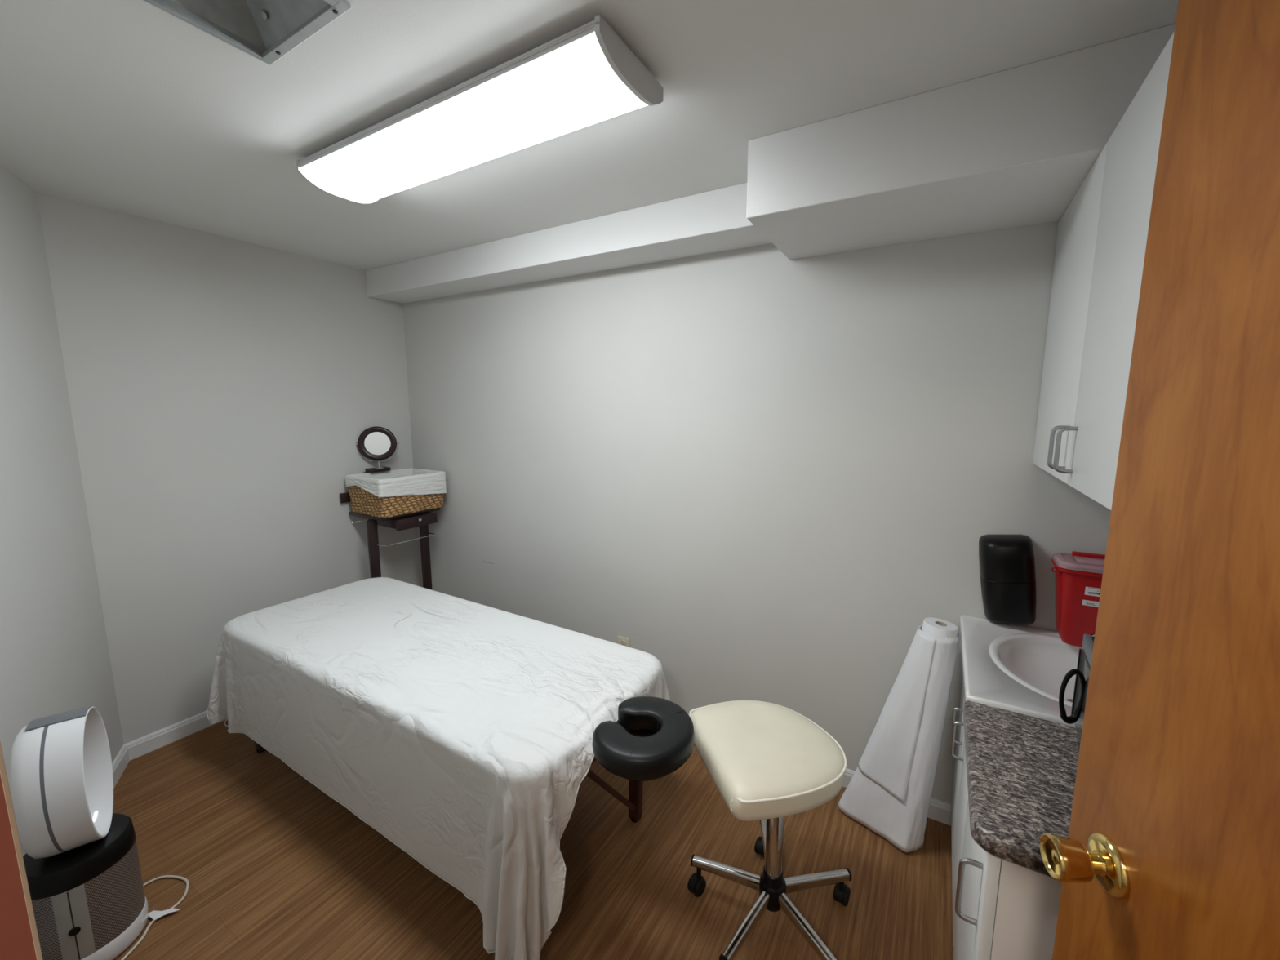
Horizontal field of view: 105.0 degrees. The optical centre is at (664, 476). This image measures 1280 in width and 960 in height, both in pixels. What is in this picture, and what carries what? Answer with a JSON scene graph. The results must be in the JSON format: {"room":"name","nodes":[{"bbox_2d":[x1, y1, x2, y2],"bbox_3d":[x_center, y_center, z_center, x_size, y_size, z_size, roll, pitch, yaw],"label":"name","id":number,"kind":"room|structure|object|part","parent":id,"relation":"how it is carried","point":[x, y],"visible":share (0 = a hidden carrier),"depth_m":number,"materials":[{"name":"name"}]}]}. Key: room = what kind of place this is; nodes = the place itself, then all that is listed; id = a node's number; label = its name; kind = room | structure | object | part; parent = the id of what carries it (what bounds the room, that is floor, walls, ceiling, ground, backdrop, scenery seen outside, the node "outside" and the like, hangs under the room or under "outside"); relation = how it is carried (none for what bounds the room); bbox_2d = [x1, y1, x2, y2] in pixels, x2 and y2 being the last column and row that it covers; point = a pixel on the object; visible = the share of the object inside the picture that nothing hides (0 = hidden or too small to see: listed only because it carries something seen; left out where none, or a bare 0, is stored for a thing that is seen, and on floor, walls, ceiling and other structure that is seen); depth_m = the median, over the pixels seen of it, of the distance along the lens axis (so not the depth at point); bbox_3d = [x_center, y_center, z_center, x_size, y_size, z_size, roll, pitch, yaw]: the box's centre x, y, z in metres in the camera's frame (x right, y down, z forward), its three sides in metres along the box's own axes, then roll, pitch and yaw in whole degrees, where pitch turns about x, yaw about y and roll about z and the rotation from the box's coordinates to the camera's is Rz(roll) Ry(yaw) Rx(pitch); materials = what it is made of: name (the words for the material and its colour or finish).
{"room":"massage treatment room","nodes":[
{"label":"massage treatment room","id":0,"kind":"room"},
{"bbox_2d":[0,164,124,856],"bbox_3d":[-2.049,0.158,1.449,1.105,2.270,0.622,5,9,29],"label":"wall","id":1,"kind":"structure","parent":0,"point":[55,657],"depth_m":1.66,"materials":[{"name":"paint"}]},
{"bbox_2d":[111,744,129,788],"bbox_3d":[-1.976,1.241,1.629,0.012,0.076,1.124,-5,9,-34],"label":"baseboard","id":2,"kind":"structure","parent":1,"relation":"attached to","point":[122,760],"depth_m":2.01,"materials":[{"name":"white paint"}]},
{"bbox_2d":[36,191,421,744],"bbox_3d":[-1.998,0.007,2.547,0.100,2.270,1.417,5,9,29],"label":"wall","id":3,"kind":"structure","parent":0,"point":[223,391],"depth_m":2.25,"materials":[{"name":"paint"}]},
{"bbox_2d":[124,711,227,760],"bbox_3d":[-1.948,1.097,2.682,0.012,0.076,1.387,5,9,29],"label":"baseboard","id":4,"kind":"structure","parent":3,"relation":"attached to","point":[139,747],"depth_m":2.19,"materials":[{"name":"white paint"}]},
{"bbox_2d":[112,719,953,959],"bbox_3d":[-0.563,1.459,0.749,4.700,0.100,3.700,5,9,29],"label":"floor","id":5,"kind":"structure","parent":0,"point":[275,868],"depth_m":1.57,"materials":[{"name":"brown wood"}]},
{"bbox_2d":[8,706,148,959],"bbox_3d":[-1.595,0.973,1.325,0.218,0.694,0.240,-7,10,-41],"label":"air purifier","id":6,"kind":"object","parent":5,"relation":"on","point":[82,861],"visible":0.94,"depth_m":1.27,"materials":[{"name":"white plastic"}]},
{"bbox_3d":[-1.530,1.164,1.271,0.055,0.205,0.005,-6,10,-39],"label":"seam panel","id":7,"kind":"part","parent":6,"relation":"part of","materials":[{"name":"silver metal"}]},
{"bbox_2d":[31,839,145,959],"bbox_3d":[-1.597,1.153,1.351,0.211,0.206,0.211,5,9,29],"label":"grille","id":8,"kind":"object","parent":6,"relation":"attached to","point":[82,919],"depth_m":1.29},
{"bbox_2d":[120,875,189,959],"bbox_3d":[-1.487,1.309,1.376,0.169,0.012,0.473,-5,9,-32],"label":"power cable","id":9,"kind":"object","parent":5,"relation":"on","point":[183,878],"visible":0.89,"depth_m":1.51,"materials":[{"name":"white plastic"}]},
{"bbox_2d":[148,907,180,919],"bbox_3d":[-1.490,1.297,1.451,0.091,0.003,0.032,-1,8,-8],"label":"tag","id":10,"kind":"object","parent":9,"relation":"attached to","point":[154,914],"visible":0.92,"depth_m":1.45,"materials":[{"name":"plastic"}]},
{"bbox_2d":[339,466,439,590],"bbox_3d":[-1.581,0.535,2.857,0.377,1.145,0.474,5,9,29],"label":"stand","id":11,"kind":"object","parent":5,"relation":"on","point":[421,519],"visible":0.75,"depth_m":2.77,"materials":[{"name":"brown wood"}]},
{"bbox_3d":[-1.605,0.680,2.744,0.022,0.888,0.048,5,9,29],"label":"leg","id":12,"kind":"part","parent":11,"relation":"part of","materials":[{"name":"brown wood"}]},
{"bbox_2d":[355,426,399,468],"bbox_3d":[-1.675,-0.168,2.868,0.224,0.244,0.044,-2,8,-18],"label":"mirror","id":13,"kind":"object","parent":11,"relation":"on","point":[375,443],"visible":1,"depth_m":2.86,"materials":[{"name":"brown wood"}]},
{"bbox_2d":[375,462,383,468],"bbox_3d":[-1.676,-0.066,2.882,0.044,0.038,0.044,5,9,29],"label":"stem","id":14,"kind":"object","parent":13,"relation":"attached to","point":[379,463],"depth_m":2.88,"materials":[{"name":"silver metal"}]},
{"bbox_3d":[-1.694,0.046,2.904,0.063,0.190,0.128,5,9,29],"label":"mirror post","id":15,"kind":"part","parent":11,"relation":"part of","materials":[{"name":"brown wood"}]},
{"bbox_2d":[344,467,446,518],"bbox_3d":[-1.546,0.088,2.848,0.344,0.214,0.411,5,9,29],"label":"wicker basket","id":16,"kind":"object","parent":11,"relation":"on","point":[392,493],"visible":0.99,"depth_m":2.73,"materials":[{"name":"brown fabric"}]},
{"bbox_3d":[-1.537,0.245,2.865,0.287,0.054,0.220,5,9,29],"label":"drawer","id":17,"kind":"part","parent":11,"relation":"part of","materials":[{"name":"brown wood"}]},
{"bbox_3d":[-1.407,0.258,2.792,0.013,0.061,0.246,5,9,29],"label":"drawer","id":18,"kind":"part","parent":11,"relation":"part of","materials":[{"name":"brown wood"}]},
{"bbox_3d":[-1.454,0.645,3.007,0.022,0.888,0.048,5,9,29],"label":"leg","id":19,"kind":"part","parent":11,"relation":"part of","materials":[{"name":"brown wood"}]},
{"bbox_2d":[254,720,642,822],"bbox_3d":[-0.926,0.937,1.948,1.764,0.603,0.668,5,9,29],"label":"massage table","id":20,"kind":"object","parent":5,"relation":"on","point":[634,803],"visible":0.07,"depth_m":1.78,"materials":[{"name":"black wood"}]},
{"bbox_3d":[-1.781,0.955,2.131,0.062,0.492,0.028,5,9,29],"label":"leg","id":21,"kind":"part","parent":20,"relation":"part of","materials":[{"name":"brown wood"}]},
{"bbox_2d":[206,577,670,959],"bbox_3d":[-0.924,0.918,1.948,1.897,0.617,0.871,5,9,29],"label":"sheet","id":22,"kind":"object","parent":20,"relation":"on","point":[459,731],"visible":0.95,"depth_m":1.55,"materials":[{"name":"white fabric"}]},
{"bbox_3d":[-0.922,0.732,1.918,1.730,0.077,0.640,5,9,29],"label":"frame","id":23,"kind":"part","parent":20,"relation":"part of","materials":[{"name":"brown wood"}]},
{"bbox_3d":[-0.102,1.014,1.773,0.052,0.492,0.028,5,9,29],"label":"leg","id":24,"kind":"part","parent":20,"relation":"part of","materials":[{"name":"brown wood"}]},
{"bbox_2d":[592,696,694,781],"bbox_3d":[-0.061,0.725,1.350,0.289,0.107,0.282,5,9,29],"label":"cradle","id":25,"kind":"object","parent":20,"relation":"attached to","point":[652,738],"visible":1,"depth_m":1.28,"materials":[{"name":"black leather"}]},
{"bbox_3d":[-0.071,0.756,1.420,0.208,0.018,0.024,5,9,29],"label":"support arm","id":26,"kind":"part","parent":25,"relation":"part of","materials":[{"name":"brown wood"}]},
{"bbox_2d":[687,700,851,959],"bbox_3d":[0.316,1.031,1.437,0.509,0.569,0.464,1,8,5],"label":"stool","id":27,"kind":"object","parent":5,"relation":"on","point":[768,762],"visible":0.98,"depth_m":1.38,"materials":[{"name":"beige leather"}]},
{"bbox_3d":[0.191,1.204,1.496,0.216,0.043,0.025,4,9,23],"label":"leg","id":28,"kind":"part","parent":27,"relation":"part of","materials":[{"name":"silver metal"}]},
{"bbox_3d":[0.226,1.226,1.339,0.025,0.043,0.216,7,10,41],"label":"leg","id":29,"kind":"part","parent":27,"relation":"part of","materials":[{"name":"silver metal"}]},
{"bbox_3d":[0.331,1.194,1.577,0.025,0.043,0.216,1,8,5],"label":"leg","id":30,"kind":"part","parent":27,"relation":"part of","materials":[{"name":"silver metal"}]},
{"bbox_3d":[0.299,0.791,1.430,0.375,0.091,0.408,-2,8,-17],"label":"seat","id":31,"kind":"part","parent":27,"relation":"part of","materials":[{"name":"beige leather"}]},
{"bbox_3d":[0.388,1.229,1.323,0.025,0.043,0.216,-4,9,-30],"label":"leg","id":32,"kind":"part","parent":27,"relation":"part of","materials":[{"name":"silver metal"}]},
{"bbox_3d":[0.452,1.209,1.471,0.216,0.043,0.025,-1,8,-12],"label":"leg","id":33,"kind":"part","parent":27,"relation":"part of","materials":[{"name":"silver metal"}]},
{"bbox_2d":[837,617,959,852],"bbox_3d":[0.802,0.874,1.715,0.341,0.795,0.162,5,9,29],"label":"paper roll","id":34,"kind":"object","parent":5,"relation":"on","point":[889,792],"visible":1,"depth_m":1.66,"materials":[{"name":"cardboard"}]},
{"bbox_2d":[950,677,968,946],"bbox_3d":[1.085,0.947,1.392,0.492,0.757,0.561,5,9,29],"label":"sink vanity","id":35,"kind":"object","parent":5,"relation":"on","point":[959,800],"visible":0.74,"depth_m":1.46,"materials":[{"name":"white laminate"}]},
{"bbox_3d":[0.906,0.771,1.514,0.037,0.119,0.009,5,9,29],"label":"handle","id":36,"kind":"part","parent":35,"relation":"part of","materials":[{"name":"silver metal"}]},
{"bbox_3d":[0.868,0.780,1.447,0.037,0.119,0.009,5,9,29],"label":"handle","id":37,"kind":"part","parent":35,"relation":"part of","materials":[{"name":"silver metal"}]},
{"bbox_3d":[0.977,0.875,1.603,0.019,0.660,0.274,5,9,29],"label":"door","id":38,"kind":"part","parent":35,"relation":"part of","materials":[{"name":"white laminate"}]},
{"bbox_2d":[953,800,1062,959],"bbox_3d":[0.845,1.007,0.975,0.494,0.748,0.405,5,9,29],"label":"base cabinet","id":39,"kind":"object","parent":5,"relation":"on","point":[1005,910],"visible":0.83,"depth_m":0.85,"materials":[{"name":"beige laminate"}]},
{"bbox_3d":[0.571,0.777,0.920,0.039,0.130,0.010,5,9,29],"label":"handle","id":40,"kind":"part","parent":39,"relation":"part of","materials":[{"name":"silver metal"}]},
{"bbox_3d":[0.670,0.951,1.067,0.019,0.652,0.400,5,9,29],"label":"door","id":41,"kind":"part","parent":39,"relation":"part of","materials":[{"name":"white laminate"}]},
{"bbox_2d":[963,700,1079,878],"bbox_3d":[0.847,0.616,0.912,0.485,0.040,0.438,5,9,29],"label":"countertop","id":42,"kind":"structure","parent":39,"relation":"on","point":[1021,769],"depth_m":0.95,"materials":[{"name":"stone"}]},
{"bbox_2d":[959,614,1094,727],"bbox_3d":[1.097,0.525,1.340,0.481,0.227,0.567,5,9,29],"label":"sink","id":43,"kind":"object","parent":42,"relation":"in","point":[1019,668],"visible":0.41,"depth_m":1.45,"materials":[{"name":"ceramic"}]},
{"bbox_2d":[978,534,1035,625],"bbox_3d":[1.109,0.339,1.583,0.172,0.297,0.088,5,9,29],"label":"soap dispenser","id":44,"kind":"object","parent":43,"relation":"on","point":[1007,575],"visible":1,"depth_m":1.55,"materials":[{"name":"black plastic"}]},
{"bbox_2d":[1051,551,1105,647],"bbox_3d":[1.290,0.375,1.455,0.257,0.272,0.140,5,9,29],"label":"sharps container","id":45,"kind":"object","parent":43,"relation":"on","point":[1078,575],"visible":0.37,"depth_m":1.44,"materials":[{"name":"red plastic"}]},
{"bbox_3d":[1.296,0.260,1.436,0.241,0.023,0.137,5,9,29],"label":"lid","id":46,"kind":"part","parent":45,"relation":"part of","materials":[{"name":"plastic"}]},
{"bbox_2d":[1058,634,1094,743],"bbox_3d":[0.925,0.484,0.903,0.294,0.222,0.354,5,9,29],"label":"countertop warmer","id":47,"kind":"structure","parent":42,"relation":"on","point":[1085,655],"depth_m":1.03,"materials":[{"name":"black plastic"}]},
{"bbox_3d":[0.855,0.462,1.028,0.053,0.122,0.014,0,8,0],"label":"handle","id":48,"kind":"part","parent":47,"relation":"part of","materials":[{"name":"black plastic"}]},
{"bbox_3d":[0.839,0.483,0.959,0.013,0.164,0.335,5,9,33],"label":"door","id":49,"kind":"part","parent":47,"relation":"part of","materials":[{"name":"black plastic"}]},
{"bbox_3d":[0.840,0.382,0.945,0.013,0.030,0.335,5,9,33],"label":"trim","id":50,"kind":"part","parent":47,"relation":"part of","materials":[{"name":"grey plastic"}]},
{"bbox_2d":[0,0,1178,271],"bbox_3d":[-0.550,-0.889,0.426,4.700,0.100,3.700,5,9,29],"label":"ceiling","id":51,"kind":"structure","parent":0,"point":[131,107],"depth_m":1.20,"materials":[{"name":"paint"}]},
{"bbox_2d":[143,0,351,65],"bbox_3d":[-0.850,-1.016,0.824,0.326,0.264,0.424,5,9,29],"label":"ceiling vent","id":52,"kind":"object","parent":51,"relation":"attached to","point":[266,30],"visible":1,"depth_m":1.02,"materials":[{"name":"metal"}]},
{"bbox_2d":[296,14,663,204],"bbox_3d":[-0.571,-0.923,1.342,1.164,0.082,0.249,5,9,29],"label":"ceiling light","id":53,"kind":"object","parent":51,"relation":"attached to","point":[587,75],"visible":1,"depth_m":1.19,"materials":[{"name":"white plastic"}]},
{"bbox_2d":[402,221,1111,804],"bbox_3d":[-0.054,0.049,2.321,3.710,2.270,0.100,5,9,29],"label":"wall","id":54,"kind":"structure","parent":0,"point":[758,470],"depth_m":2.01,"materials":[{"name":"paint"}]},
{"bbox_2d":[364,182,772,303],"bbox_3d":[-0.617,-1.027,2.315,2.382,0.143,0.216,5,9,29],"label":"soffit","id":55,"kind":"object","parent":54,"relation":"attached to","point":[713,221],"depth_m":2.08,"materials":[{"name":"paint"}]},
{"bbox_2d":[617,635,629,647],"bbox_3d":[-0.205,0.861,2.454,0.070,0.116,0.008,5,9,29],"label":"wall outlet","id":56,"kind":"object","parent":54,"relation":"attached to","point":[623,641],"visible":0.34,"depth_m":2.44,"materials":[{"name":"beige plastic"}]},
{"bbox_2d":[620,640,626,645],"bbox_3d":[-0.206,0.834,2.448,0.033,0.033,0.003,5,9,29],"label":"receptacle","id":57,"kind":"object","parent":56,"relation":"attached to","point":[623,642],"depth_m":2.44,"materials":[{"name":"beige plastic"}]},
{"bbox_2d":[688,714,951,826],"bbox_3d":[-0.122,1.140,2.442,3.430,0.076,0.012,5,9,29],"label":"baseboard","id":58,"kind":"structure","parent":54,"relation":"attached to","point":[939,811],"depth_m":1.81,"materials":[{"name":"white paint"}]},
{"bbox_2d":[746,23,1175,259],"bbox_3d":[0.848,-0.852,1.357,1.130,0.212,0.465,5,9,29],"label":"soffit","id":59,"kind":"object","parent":54,"relation":"attached to","point":[1011,148],"depth_m":1.24,"materials":[{"name":"paint"}]},
{"bbox_3d":[-0.602,0.317,0.352,2.505,2.270,0.120,5,9,29],"label":"wall","id":60,"kind":"structure","parent":0,"visible":0},
{"bbox_2d":[0,741,43,959],"bbox_3d":[0.014,0.467,0.020,0.872,2.070,0.119,5,9,29],"label":"trim","id":61,"kind":"structure","parent":60,"relation":"attached to","point":[16,942],"depth_m":0.24,"materials":[{"name":"brown wood"}]},
{"bbox_2d":[1040,0,1279,959],"bbox_3d":[0.515,0.448,0.262,0.163,2.023,0.771,1,8,5],"label":"door","id":62,"kind":"structure","parent":60,"relation":"in","point":[1171,851],"depth_m":0.48,"materials":[{"name":"brown wood"}]},
{"bbox_3d":[0.491,0.458,0.586,0.055,0.047,0.047,2,8,9],"label":"knob","id":63,"kind":"part","parent":62,"relation":"part of","materials":[{"name":"gold metal"}]},
{"bbox_3d":[0.997,0.301,0.532,0.100,2.270,2.010,5,9,29],"label":"wall","id":64,"kind":"structure","parent":0,"visible":0},
{"bbox_2d":[1032,31,1174,510],"bbox_3d":[1.013,-0.322,0.943,0.360,0.721,1.139,5,9,29],"label":"upper cabinet","id":65,"kind":"object","parent":64,"relation":"attached to","point":[1102,233],"visible":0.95,"depth_m":0.97,"materials":[{"name":"white laminate"}]},
{"bbox_3d":[0.919,-0.066,1.144,0.037,0.103,0.009,5,9,29],"label":"handle","id":66,"kind":"part","parent":65,"relation":"part of","materials":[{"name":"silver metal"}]},
{"bbox_3d":[0.882,-0.058,1.079,0.037,0.103,0.009,5,9,29],"label":"handle","id":67,"kind":"part","parent":65,"relation":"part of","materials":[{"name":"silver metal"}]},
{"bbox_3d":[1.049,-0.367,1.279,0.018,0.720,0.507,5,9,29],"label":"door","id":68,"kind":"part","parent":65,"relation":"part of","materials":[{"name":"white laminate"}]}
]}

